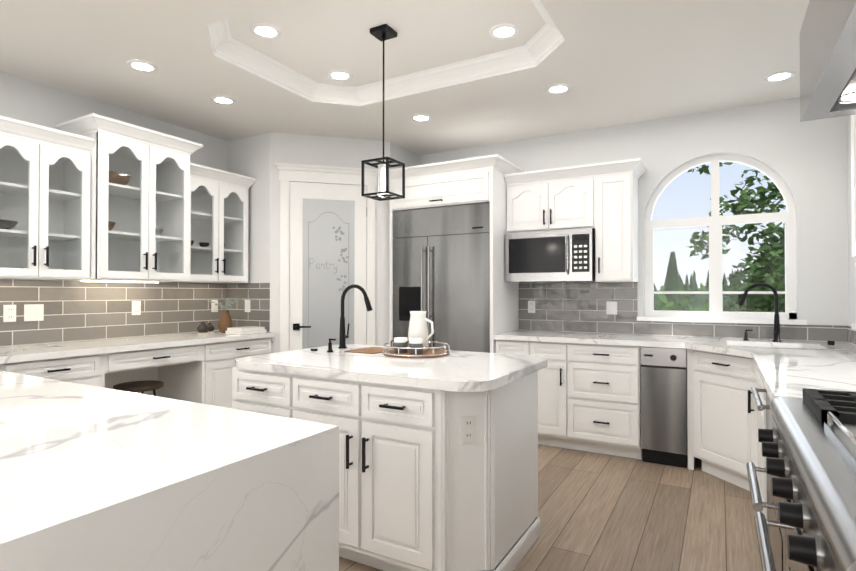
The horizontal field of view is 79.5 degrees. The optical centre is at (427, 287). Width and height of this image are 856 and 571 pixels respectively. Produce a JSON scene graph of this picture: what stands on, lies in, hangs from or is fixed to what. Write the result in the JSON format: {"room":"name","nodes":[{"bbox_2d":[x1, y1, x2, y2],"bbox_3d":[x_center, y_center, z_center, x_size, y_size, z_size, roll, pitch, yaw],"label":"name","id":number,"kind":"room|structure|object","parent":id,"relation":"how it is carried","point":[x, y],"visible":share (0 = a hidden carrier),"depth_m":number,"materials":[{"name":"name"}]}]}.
{"room":"kitchen","nodes":[
{"label":"kitchen","id":0,"kind":"room"},
{"bbox_2d":[0,0,809,154],"bbox_3d":[-1.084,-1.526,1.504,5.270,0.130,8.300,0,-1,30],"label":"ceiling","id":1,"kind":"structure","parent":0,"point":[459,74],"depth_m":3.37,"materials":[{"name":"white paint"}]},
{"bbox_2d":[126,59,157,72],"bbox_3d":[-1.859,-1.436,3.347,0.184,0.008,0.184,0,-1,30],"label":"recessed light","id":2,"kind":"object","parent":1,"relation":"in","point":[142,66],"visible":1,"depth_m":3.34,"materials":[{"name":"white plastic"}]},
{"bbox_2d":[210,95,235,104],"bbox_3d":[-1.568,-1.429,3.940,0.184,0.008,0.184,0,-1,30],"label":"recessed light","id":3,"kind":"object","parent":1,"relation":"in","point":[223,100],"visible":0.94,"depth_m":3.94,"materials":[{"name":"white plastic"}]},
{"bbox_2d":[250,23,281,38],"bbox_3d":[-0.981,-1.549,3.113,0.184,0.008,0.184,0,-1,30],"label":"recessed light","id":4,"kind":"object","parent":1,"relation":"in","point":[266,30],"visible":1,"depth_m":3.10,"materials":[{"name":"white"}]},
{"bbox_2d":[327,70,352,80],"bbox_3d":[-0.642,-1.542,3.749,0.184,0.008,0.184,0,-1,30],"label":"recessed light","id":5,"kind":"object","parent":1,"relation":"in","point":[340,75],"visible":1,"depth_m":3.74,"materials":[{"name":"white plastic"}]},
{"bbox_2d":[361,24,404,200],"bbox_3d":[-0.269,-1.047,3.106,0.188,1.010,0.188,0,-1,30],"label":"pendant light","id":6,"kind":"object","parent":1,"relation":"hanging from","point":[383,32],"visible":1,"depth_m":3.08,"materials":[{"name":"black metal"}]},
{"bbox_2d":[411,114,431,121],"bbox_3d":[-0.056,-1.425,4.335,0.184,0.008,0.184,0,-1,30],"label":"recessed light","id":7,"kind":"object","parent":1,"relation":"in","point":[421,117],"visible":1,"depth_m":4.32,"materials":[{"name":"white"}]},
{"bbox_2d":[489,23,518,39],"bbox_3d":[0.462,-1.548,3.122,0.184,0.008,0.184,0,-1,30],"label":"recessed light","id":8,"kind":"object","parent":1,"relation":"in","point":[503,31],"visible":1,"depth_m":3.11,"materials":[{"name":"white plastic"}]},
{"bbox_2d":[545,84,570,93],"bbox_3d":[0.942,-1.432,3.722,0.184,0.008,0.184,0,-1,30],"label":"recessed light","id":9,"kind":"object","parent":1,"relation":"in","point":[558,89],"visible":1,"depth_m":3.71,"materials":[{"name":"white plastic"}]},
{"bbox_2d":[763,70,795,82],"bbox_3d":[2.395,-1.434,3.506,0.184,0.008,0.184,0,-1,30],"label":"recessed light","id":10,"kind":"object","parent":1,"relation":"in","point":[779,76],"visible":0.96,"depth_m":3.50,"materials":[{"name":"white plastic"}]},
{"bbox_2d":[0,71,855,352],"bbox_3d":[-1.084,-0.211,1.489,5.270,3.000,8.300,0,-1,30],"label":"wall","id":11,"kind":"structure","parent":0,"point":[808,163],"depth_m":4.29,"materials":[{"name":"white paint"}]},
{"bbox_2d":[0,113,111,280],"bbox_3d":[-2.601,-0.616,3.404,0.440,1.118,0.702,0,-1,30],"label":"upper cabinet","id":12,"kind":"object","parent":11,"relation":"attached to","point":[92,197],"depth_m":3.51,"materials":[{"name":"white paint"}]},
{"bbox_2d":[0,279,226,346],"bbox_3d":[-3.136,0.164,2.892,0.008,0.448,4.818,0,-1,30],"label":"tile backsplash","id":13,"kind":"structure","parent":11,"relation":"attached to","point":[77,311],"depth_m":3.98,"materials":[{"name":"grey tile"}]},
{"bbox_2d":[3,305,15,321],"bbox_3d":[-2.807,0.176,3.453,0.009,0.115,0.070,0,-1,30],"label":"electrical outlet plate","id":14,"kind":"object","parent":13,"relation":"attached to","point":[9,311],"depth_m":3.45,"materials":[{"name":"white plastic"}]},
{"bbox_2d":[24,304,43,320],"bbox_3d":[-2.738,0.177,3.575,0.009,0.115,0.115,0,-1,30],"label":"electrical outlet plate","id":15,"kind":"object","parent":13,"relation":"attached to","point":[33,312],"depth_m":3.58,"materials":[{"name":"white plastic"}]},
{"bbox_2d":[132,301,140,314],"bbox_3d":[-2.382,0.168,4.201,0.009,0.115,0.070,0,-1,30],"label":"electrical outlet plate","id":16,"kind":"object","parent":13,"relation":"attached to","point":[136,305],"depth_m":4.20,"materials":[{"name":"white plastic"}]},
{"bbox_2d":[211,300,217,311],"bbox_3d":[-2.012,0.176,4.853,0.009,0.115,0.070,0,-1,30],"label":"electrical outlet plate","id":17,"kind":"object","parent":13,"relation":"attached to","point":[214,308],"depth_m":4.85,"materials":[{"name":"white plastic"}]},
{"bbox_2d":[112,119,199,282],"bbox_3d":[-2.283,-0.609,3.964,0.440,1.118,0.834,0,-1,30],"label":"upper cabinet","id":18,"kind":"object","parent":11,"relation":"attached to","point":[156,185],"depth_m":4.09,"materials":[{"name":"white paint"}]},
{"bbox_2d":[200,145,256,282],"bbox_3d":[-1.958,-0.603,4.537,0.440,1.118,0.732,0,-1,30],"label":"upper cabinet","id":19,"kind":"object","parent":11,"relation":"attached to","point":[223,194],"depth_m":4.69,"materials":[{"name":"white paint"}]},
{"bbox_2d":[227,283,269,331],"bbox_3d":[-1.696,0.186,4.840,0.569,0.448,0.008,0,-1,30],"label":"tile backsplash","id":20,"kind":"structure","parent":11,"relation":"attached to","point":[257,295],"depth_m":4.81,"materials":[{"name":"grey tile"}]},
{"bbox_2d":[245,300,249,311],"bbox_3d":[-1.695,0.175,4.831,0.070,0.115,0.008,0,-1,30],"label":"electrical outlet plate","id":21,"kind":"object","parent":20,"relation":"attached to","point":[247,302],"depth_m":4.82,"materials":[{"name":"white plastic"}]},
{"bbox_2d":[275,163,377,351],"bbox_3d":[-0.926,0.097,4.809,0.980,2.453,0.070,0,-1,-15],"label":"pantry door","id":22,"kind":"structure","parent":11,"relation":"in","point":[331,217],"depth_m":4.83,"materials":[{"name":"white wood"}]},
{"bbox_2d":[504,158,646,281],"bbox_3d":[1.280,-0.531,4.518,1.148,0.974,0.400,0,-1,30],"label":"upper cabinet","id":23,"kind":"object","parent":11,"relation":"attached to","point":[601,199],"visible":1,"depth_m":4.31,"materials":[{"name":"white paint"}]},
{"bbox_2d":[505,228,594,282],"bbox_3d":[1.108,-0.267,4.581,0.759,0.436,0.450,0,-1,30],"label":"microwave","id":24,"kind":"object","parent":23,"relation":"attached to","point":[568,255],"visible":1,"depth_m":4.41,"materials":[{"name":"silver metal"}]},
{"bbox_2d":[519,282,846,341],"bbox_3d":[1.963,0.181,4.348,2.497,0.448,0.008,0,-1,30],"label":"tile backsplash","id":25,"kind":"structure","parent":11,"relation":"attached to","point":[571,307],"depth_m":4.54,"materials":[{"name":"grey tile"}]},
{"bbox_2d":[528,301,534,312],"bbox_3d":[0.985,0.187,4.893,0.070,0.115,0.009,0,-1,30],"label":"electrical outlet plate","id":26,"kind":"object","parent":25,"relation":"attached to","point":[531,304],"depth_m":4.89,"materials":[{"name":"white plastic"}]},
{"bbox_2d":[606,301,616,314],"bbox_3d":[1.620,0.183,4.533,0.090,0.115,0.008,0,-1,30],"label":"electrical outlet plate","id":27,"kind":"object","parent":25,"relation":"attached to","point":[611,307],"depth_m":4.53,"materials":[{"name":"white plastic"}]},
{"bbox_2d":[644,154,796,318],"bbox_3d":[2.367,-0.418,4.235,1.080,1.335,0.060,0,-1,30],"label":"arched window","id":28,"kind":"structure","parent":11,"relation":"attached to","point":[715,222],"depth_m":4.21,"materials":[{"name":"white"}]},
{"bbox_2d":[637,316,806,324],"bbox_3d":[2.324,0.266,4.151,1.180,0.034,0.115,0,-1,30],"label":"window sill","id":29,"kind":"structure","parent":11,"relation":"attached to","point":[733,320],"depth_m":4.09,"materials":[{"name":"white wood"}]},
{"bbox_2d":[799,0,855,121],"bbox_3d":[1.203,-1.015,1.073,0.566,0.898,1.220,0,-1,30],"label":"range hood","id":30,"kind":"object","parent":11,"relation":"attached to","point":[827,34],"visible":1,"depth_m":1.43,"materials":[{"name":"silver metal"}]},
{"bbox_2d":[847,326,855,344],"bbox_3d":[2.403,0.326,2.600,0.008,0.118,2.588,0,-1,30],"label":"tile backsplash","id":31,"kind":"structure","parent":11,"relation":"attached to","point":[851,336],"depth_m":3.61,"materials":[{"name":"grey tile"}]},
{"bbox_2d":[851,115,855,265],"bbox_3d":[1.704,-0.563,1.778,0.400,0.970,0.620,0,-1,30],"label":"upper cabinet","id":32,"kind":"object","parent":11,"relation":"attached to","point":[853,163],"visible":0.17,"depth_m":2.01,"materials":[{"name":"white paint"}]},
{"bbox_2d":[339,444,762,570],"bbox_3d":[-1.084,1.313,1.472,5.570,0.050,8.600,0,-1,30],"label":"floor","id":33,"kind":"structure","parent":0,"point":[600,512],"depth_m":2.89,"materials":[{"name":"brown wood"}]},
{"bbox_2d":[0,330,274,407],"bbox_3d":[-2.854,0.844,2.723,0.656,0.913,4.817,0,-1,30],"label":"base cabinets","id":34,"kind":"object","parent":33,"relation":"on","point":[193,367],"depth_m":3.93,"materials":[{"name":"white paint"}]},
{"bbox_2d":[197,322,212,334],"bbox_3d":[-1.911,0.350,4.369,0.089,0.110,0.089,0,-1,21],"label":"decorative jar","id":35,"kind":"object","parent":34,"relation":"on","point":[203,328],"depth_m":4.35,"materials":[{"name":"grey ceramic"}]},
{"bbox_2d":[207,298,240,332],"bbox_3d":[-1.809,0.252,4.631,0.218,0.312,0.276,0,-1,30],"label":"vase","id":36,"kind":"object","parent":34,"relation":"on","point":[225,322],"visible":1,"depth_m":4.58,"materials":[{"name":"brown ceramic"}]},
{"bbox_2d":[225,326,265,334],"bbox_3d":[-1.614,0.382,4.567,0.200,0.051,0.280,0,-1,30],"label":"books","id":37,"kind":"object","parent":34,"relation":"on","point":[245,330],"visible":1,"depth_m":4.49,"materials":[{"name":"white paper"}]},
{"bbox_2d":[113,380,163,395],"bbox_3d":[-2.138,1.014,3.800,0.330,0.599,0.330,0,-1,30],"label":"stool","id":38,"kind":"object","parent":33,"relation":"on","point":[141,386],"visible":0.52,"depth_m":3.73,"materials":[{"name":"brown wood"}]},
{"bbox_2d":[0,371,338,570],"bbox_3d":[-1.634,0.831,1.566,2.614,0.913,1.050,0,-1,30],"label":"kitchen island","id":39,"kind":"object","parent":33,"relation":"on","point":[94,478],"visible":1,"depth_m":1.13,"materials":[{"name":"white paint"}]},
{"bbox_2d":[232,348,547,570],"bbox_3d":[-0.201,0.865,2.799,1.500,0.872,1.028,0,-1,30],"label":"kitchen island","id":40,"kind":"object","parent":33,"relation":"on","point":[438,463],"depth_m":2.27,"materials":[{"name":"white paint"}]},
{"bbox_2d":[311,284,372,352],"bbox_3d":[-0.526,0.186,3.212,0.315,0.411,0.305,0,-1,30],"label":"island faucet","id":41,"kind":"object","parent":40,"relation":"on","point":[343,336],"visible":1,"depth_m":3.30,"materials":[{"name":"black metal"}]},
{"bbox_2d":[383,341,449,357],"bbox_3d":[-0.067,0.361,2.998,0.388,0.058,0.388,0,-1,30],"label":"serving tray","id":42,"kind":"object","parent":40,"relation":"on","point":[432,352],"visible":0.81,"depth_m":2.88,"materials":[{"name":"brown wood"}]},
{"bbox_2d":[391,337,407,352],"bbox_3d":[-0.171,0.335,2.989,0.110,0.085,0.080,0,-1,30],"label":"mug","id":43,"kind":"object","parent":42,"relation":"on","point":[399,341],"visible":0.94,"depth_m":2.95,"materials":[{"name":"grey ceramic"}]},
{"bbox_2d":[406,338,422,353],"bbox_3d":[-0.080,0.335,2.925,0.110,0.085,0.080,0,-1,30],"label":"mug","id":44,"kind":"object","parent":42,"relation":"on","point":[415,342],"visible":0.85,"depth_m":2.88,"materials":[{"name":"grey ceramic"}]},
{"bbox_2d":[408,311,433,350],"bbox_3d":[-0.038,0.261,3.064,0.168,0.235,0.120,0,-1,30],"label":"pitcher","id":45,"kind":"object","parent":42,"relation":"on","point":[419,320],"visible":0.77,"depth_m":3.03,"materials":[{"name":"white ceramic"}]},
{"bbox_2d":[393,203,489,352],"bbox_3d":[0.240,0.299,4.922,0.993,2.049,0.693,0,-1,30],"label":"refrigerator","id":46,"kind":"object","parent":33,"relation":"on","point":[441,266],"visible":0.58,"depth_m":4.64,"materials":[{"name":"silver metal"}]},
{"bbox_2d":[389,154,525,352],"bbox_3d":[0.267,0.106,4.901,1.135,2.438,0.718,0,-1,30],"label":"surround","id":47,"kind":"object","parent":33,"relation":"on","point":[473,180],"visible":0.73,"depth_m":4.60,"materials":[{"name":"white paint"}]},
{"bbox_2d":[640,346,687,467],"bbox_3d":[1.871,0.881,4.032,0.311,0.868,0.598,0,-1,30],"label":"trash compactor","id":48,"kind":"object","parent":33,"relation":"on","point":[664,419],"visible":0.94,"depth_m":3.78,"materials":[{"name":"silver metal"}]},
{"bbox_2d":[494,330,855,518],"bbox_3d":[0.063,0.825,0.997,2.495,0.913,7.697,0,-1,30],"label":"base cabinets","id":49,"kind":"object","parent":33,"relation":"on","point":[589,392],"depth_m":3.70,"materials":[{"name":"white paint"}]},
{"bbox_2d":[738,283,834,344],"bbox_3d":[2.558,0.182,3.700,0.563,0.431,0.150,0,-1,30],"label":"faucet","id":50,"kind":"object","parent":49,"relation":"on","point":[776,320],"visible":1,"depth_m":3.75,"materials":[{"name":"black metal"}]},
{"bbox_2d":[751,386,772,542],"bbox_3d":[1.760,0.860,2.159,0.659,0.868,0.601,0,-1,30],"label":"dishwasher","id":51,"kind":"object","parent":33,"relation":"on","point":[759,404],"visible":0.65,"depth_m":2.39,"materials":[{"name":"silver metal"}]},
{"bbox_2d":[746,388,855,570],"bbox_3d":[1.132,0.788,1.099,0.723,0.988,1.240,0,-1,30],"label":"range","id":52,"kind":"object","parent":33,"relation":"on","point":[808,441],"visible":1,"depth_m":1.18,"materials":[{"name":"silver metal"}]},
{"label":"outside","id":53,"kind":"structure","parent":0,"visible":0},
{"bbox_2d":[654,282,759,310],"bbox_3d":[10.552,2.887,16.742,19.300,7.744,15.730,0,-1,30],"label":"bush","id":54,"kind":"object","parent":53,"point":[670,306],"depth_m":14.98,"materials":[{"name":"green plant"}]},
{"bbox_2d":[657,288,759,310],"bbox_3d":[106.037,14.160,194.888,520.000,30.710,420.000,0,-1,30],"label":"hills","id":55,"kind":"structure","parent":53,"point":[699,297],"depth_m":271.42,"materials":[{"name":"green plant"}]},
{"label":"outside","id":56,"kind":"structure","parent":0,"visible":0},
{"bbox_2d":[654,252,783,310],"bbox_3d":[113.683,4.411,189.034,323.702,36.141,398.220,0,-1,30],"label":"conifer trees","id":57,"kind":"object","parent":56,"point":[672,272],"depth_m":25.31,"materials":[{"name":"green plant"}]},
{"bbox_2d":[687,162,785,311],"bbox_3d":[5.628,0.818,4.301,3.270,9.024,9.326,0,-1,1],"label":"oak tree","id":58,"kind":"object","parent":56,"point":[777,264],"depth_m":7.72,"materials":[{"name":"green plant"}]}
]}

